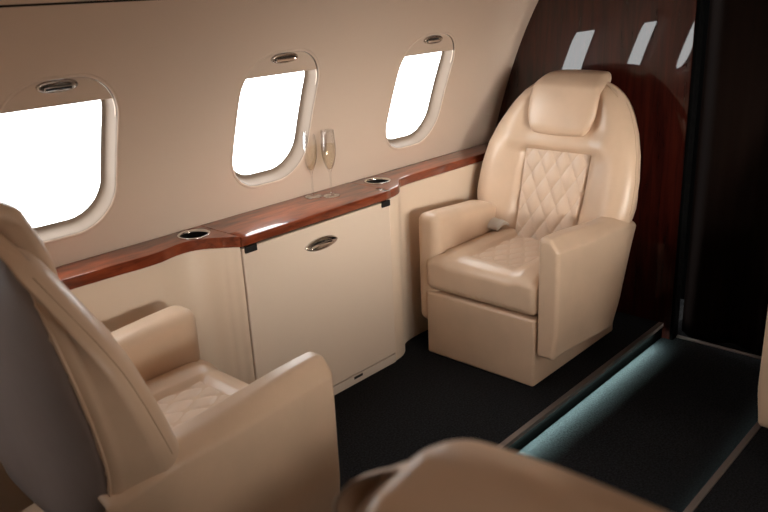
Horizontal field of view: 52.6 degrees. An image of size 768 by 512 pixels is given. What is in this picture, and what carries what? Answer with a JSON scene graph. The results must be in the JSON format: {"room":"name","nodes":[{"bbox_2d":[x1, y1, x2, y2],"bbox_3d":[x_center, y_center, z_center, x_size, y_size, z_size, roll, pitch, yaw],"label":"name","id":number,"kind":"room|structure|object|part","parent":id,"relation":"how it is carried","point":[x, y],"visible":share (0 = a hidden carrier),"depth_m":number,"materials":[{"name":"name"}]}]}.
{"room":"aircraft cabin","nodes":[
{"label":"aircraft cabin","id":0,"kind":"room"},
{"bbox_2d":[0,0,100,4],"bbox_3d":[0.111,-0.614,1.104,2.124,0.430,4.000,14,25,40],"label":"ceiling","id":1,"kind":"structure","parent":0,"point":[2,2],"depth_m":1.72,"materials":[{"name":"beige plastic"}]},
{"bbox_2d":[0,0,538,267],"bbox_3d":[-0.742,0.022,2.187,0.308,1.400,4.000,14,25,40],"label":"wall","id":2,"kind":"structure","parent":0,"point":[176,70],"depth_m":2.36,"materials":[{"name":"beige plastic"}]},
{"bbox_2d":[0,73,120,244],"bbox_3d":[-0.858,-0.250,2.045,0.209,0.461,0.344,14,25,40],"label":"window","id":3,"kind":"structure","parent":2,"relation":"in","point":[50,91],"depth_m":2.10,"materials":[{"name":"plastic"}]},
{"bbox_3d":[-0.806,-0.420,1.917,0.020,0.032,0.108,14,25,40],"label":"shade handle","id":4,"kind":"part","parent":3,"relation":"part of","materials":[{"name":"silver metal"}]},
{"bbox_2d":[1,77,115,116],"bbox_3d":[-0.817,-0.385,1.952,0.057,0.122,0.318,14,25,40],"label":"shade","id":5,"kind":"object","parent":3,"relation":"attached to","point":[43,92],"depth_m":1.93,"materials":[{"name":"plastic"}]},
{"bbox_2d":[0,0,148,7],"bbox_3d":[-0.667,-0.616,1.864,0.020,0.015,4.000,14,25,40],"label":"trim","id":6,"kind":"structure","parent":2,"relation":"attached to","point":[101,1],"depth_m":1.78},
{"bbox_2d":[230,48,320,188],"bbox_3d":[-0.362,-0.449,2.552,0.209,0.461,0.344,14,25,40],"label":"window","id":7,"kind":"structure","parent":2,"relation":"in","point":[286,61],"depth_m":2.62,"materials":[{"name":"plastic"}]},
{"bbox_2d":[247,51,316,84],"bbox_3d":[-0.320,-0.584,2.459,0.057,0.122,0.318,14,25,40],"label":"shade","id":8,"kind":"object","parent":7,"relation":"attached to","point":[276,62],"depth_m":2.44,"materials":[{"name":"plastic"}]},
{"bbox_3d":[-0.310,-0.618,2.424,0.020,0.032,0.108,14,25,40],"label":"shade handle","id":9,"kind":"part","parent":7,"relation":"part of","materials":[{"name":"silver metal"}]},
{"bbox_2d":[385,31,455,149],"bbox_3d":[0.134,-0.647,3.059,0.209,0.461,0.344,14,25,40],"label":"window","id":10,"kind":"structure","parent":2,"relation":"in","point":[443,42],"depth_m":3.14,"materials":[{"name":"plastic"}]},
{"bbox_2d":[405,34,452,62],"bbox_3d":[0.176,-0.782,2.966,0.057,0.122,0.318,14,25,40],"label":"shade","id":11,"kind":"object","parent":10,"relation":"attached to","point":[428,43],"depth_m":2.95,"materials":[{"name":"plastic"}]},
{"bbox_3d":[0.186,-0.817,2.930,0.020,0.032,0.108,14,25,40],"label":"shade handle","id":12,"kind":"part","parent":10,"relation":"part of","materials":[{"name":"silver metal"}]},
{"bbox_2d":[334,299,767,511],"bbox_3d":[0.287,0.927,1.753,2.900,0.120,4.300,14,25,40],"label":"floor","id":13,"kind":"structure","parent":0,"point":[657,431],"depth_m":2.70,"materials":[{"name":"grey carpet"}]},
{"bbox_2d":[0,226,254,511],"bbox_3d":[-1.297,0.567,1.752,0.210,0.704,2.356,14,25,40],"label":"ledge","id":14,"kind":"object","parent":13,"relation":"on","point":[198,269],"visible":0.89,"depth_m":2.36,"materials":[{"name":"beige plastic"}]},
{"bbox_2d":[0,199,339,511],"bbox_3d":[-0.606,0.308,1.808,0.707,1.093,0.750,14,25,40],"label":"seat","id":15,"kind":"object","parent":13,"relation":"on","point":[131,417],"visible":0.98,"depth_m":1.56,"materials":[{"name":"beige leather"}]},
{"bbox_3d":[-0.768,0.262,1.610,0.625,0.645,0.117,14,25,40],"label":"panel","id":16,"kind":"part","parent":15,"relation":"part of","materials":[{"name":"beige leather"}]},
{"bbox_3d":[-0.706,0.249,1.677,0.707,0.776,0.294,14,25,40],"label":"backrest","id":17,"kind":"part","parent":15,"relation":"part of","materials":[{"name":"beige leather"}]},
{"bbox_3d":[-0.691,0.405,2.147,0.106,0.449,0.420,14,25,40],"label":"armrest","id":18,"kind":"part","parent":15,"relation":"part of","materials":[{"name":"beige leather"}]},
{"bbox_2d":[145,359,248,427],"bbox_3d":[-0.532,0.456,1.957,0.504,0.161,0.524,14,25,40],"label":"seat cushion","id":19,"kind":"object","parent":15,"relation":"on","point":[183,389],"depth_m":2.07,"materials":[{"name":"beige leather"}]},
{"bbox_3d":[-0.330,0.527,1.732,0.108,0.450,0.594,14,25,40],"label":"armrest","id":20,"kind":"part","parent":15,"relation":"part of","materials":[{"name":"beige leather"}]},
{"bbox_2d":[200,182,395,394],"bbox_3d":[-0.268,0.160,2.795,0.222,0.700,0.682,14,25,40],"label":"base cabinet","id":21,"kind":"object","parent":13,"relation":"on","point":[317,272],"visible":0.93,"depth_m":2.69,"materials":[{"name":"beige plastic"}]},
{"bbox_2d":[305,137,320,198],"bbox_3d":[-0.261,-0.327,2.764,0.061,0.238,0.061,14,25,40],"label":"champagne flute","id":22,"kind":"object","parent":21,"relation":"on","point":[319,196],"visible":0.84,"depth_m":2.79,"materials":[{"name":"clear glass"}]},
{"bbox_3d":[-0.200,0.178,2.733,0.015,0.620,0.676,14,25,40],"label":"door","id":23,"kind":"part","parent":21,"relation":"part of","materials":[{"name":"beige plastic"}]},
{"bbox_3d":[-0.211,-0.043,2.639,0.006,0.046,0.150,14,25,40],"label":"handle","id":24,"kind":"part","parent":21,"relation":"part of","materials":[{"name":"silver metal"}]},
{"bbox_2d":[321,129,339,197],"bbox_3d":[-0.195,-0.331,2.766,0.061,0.238,0.061,14,25,40],"label":"champagne flute","id":25,"kind":"object","parent":21,"relation":"on","point":[337,195],"visible":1,"depth_m":2.79,"materials":[{"name":"clear glass"}]},
{"bbox_2d":[350,142,488,359],"bbox_3d":[0.280,-0.064,3.363,0.210,0.704,0.958,14,25,40],"label":"ledge","id":26,"kind":"object","parent":13,"relation":"on","point":[416,189],"visible":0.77,"depth_m":3.17,"materials":[{"name":"beige plastic"}]},
{"bbox_3d":[0.285,-0.044,3.365,0.191,0.665,0.958,14,25,40],"label":"panel","id":27,"kind":"part","parent":26,"relation":"part of","materials":[{"name":"beige plastic"}]},
{"bbox_2d":[333,439,665,511],"bbox_3d":[0.336,0.593,0.904,0.707,1.059,0.744,14,25,40],"label":"seat","id":28,"kind":"object","parent":13,"relation":"on","point":[465,475],"visible":1,"depth_m":0.57,"materials":[{"name":"beige leather"}]},
{"bbox_3d":[0.171,0.532,0.699,0.625,0.645,0.117,14,25,40],"label":"panel","id":29,"kind":"part","parent":28,"relation":"part of","materials":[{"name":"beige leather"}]},
{"bbox_3d":[0.234,0.519,0.766,0.707,0.776,0.294,14,25,40],"label":"backrest","id":30,"kind":"part","parent":28,"relation":"part of","materials":[{"name":"beige leather"}]},
{"bbox_2d":[419,69,640,385],"bbox_3d":[0.595,-0.160,3.059,0.707,1.053,0.744,14,25,40],"label":"seat","id":31,"kind":"object","parent":13,"relation":"on","point":[519,279],"visible":1,"depth_m":2.96,"materials":[{"name":"beige leather"}]},
{"bbox_3d":[0.309,-0.002,3.187,0.106,0.449,0.420,14,25,40],"label":"armrest","id":32,"kind":"part","parent":31,"relation":"part of","materials":[{"name":"beige leather"}]},
{"bbox_2d":[427,228,539,315],"bbox_3d":[0.518,0.030,3.048,0.504,0.161,0.524,14,25,40],"label":"seat cushion","id":33,"kind":"object","parent":31,"relation":"on","point":[495,270],"depth_m":2.93,"materials":[{"name":"beige leather"}]},
{"bbox_3d":[0.686,-0.314,3.118,0.707,0.776,0.294,14,25,40],"label":"backrest","id":34,"kind":"part","parent":31,"relation":"part of","materials":[{"name":"beige leather"}]},
{"bbox_3d":[0.771,0.080,2.875,0.108,0.450,0.594,14,25,40],"label":"armrest","id":35,"kind":"part","parent":31,"relation":"part of","materials":[{"name":"beige leather"}]},
{"bbox_2d":[497,322,663,452],"bbox_3d":[-0.163,0.854,1.943,0.021,0.070,3.996,14,25,40],"label":"trim","id":36,"kind":"structure","parent":13,"relation":"on","point":[532,429],"depth_m":2.83,"materials":[{"name":"metal"}]},
{"bbox_2d":[676,335,761,358],"bbox_3d":[1.543,0.417,3.077,0.890,0.006,0.020,14,25,40],"label":"trim","id":37,"kind":"structure","parent":13,"relation":"on","point":[677,336],"depth_m":3.21,"materials":[{"name":"metal"}]},
{"bbox_2d":[683,421,761,511],"bbox_3d":[0.268,0.964,1.565,0.021,0.070,3.996,14,25,40],"label":"trim","id":38,"kind":"structure","parent":13,"relation":"on","point":[713,480],"depth_m":2.31,"materials":[{"name":"metal"}]},
{"bbox_2d":[758,311,767,427],"bbox_3d":[1.557,0.086,2.213,0.707,1.053,0.744,14,25,40],"label":"seat","id":39,"kind":"object","parent":13,"relation":"on","point":[763,376],"visible":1,"depth_m":2.24,"materials":[{"name":"beige leather"}]},
{"bbox_2d":[495,0,696,338],"bbox_3d":[1.501,-0.496,2.721,2.900,2.070,0.035,14,25,40],"label":"wall","id":40,"kind":"structure","parent":0,"point":[646,46],"depth_m":3.15,"materials":[{"name":"brown wood"}]},
{"bbox_2d":[669,0,705,339],"bbox_3d":[1.196,-0.512,3.022,0.014,1.828,0.054,14,25,40],"label":"trim","id":41,"kind":"structure","parent":40,"relation":"attached to","point":[701,4],"depth_m":3.06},
{"bbox_2d":[682,0,767,355],"bbox_3d":[1.551,-0.441,2.794,0.851,1.806,0.063,14,25,40],"label":"door","id":42,"kind":"structure","parent":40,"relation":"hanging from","point":[726,297],"depth_m":3.04,"materials":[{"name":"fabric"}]},
{"bbox_2d":[681,0,709,298],"bbox_3d":[1.701,-0.577,2.926,2.900,2.070,0.030,14,25,40],"label":"wall","id":43,"kind":"structure","parent":0,"point":[707,1],"depth_m":3.31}
]}

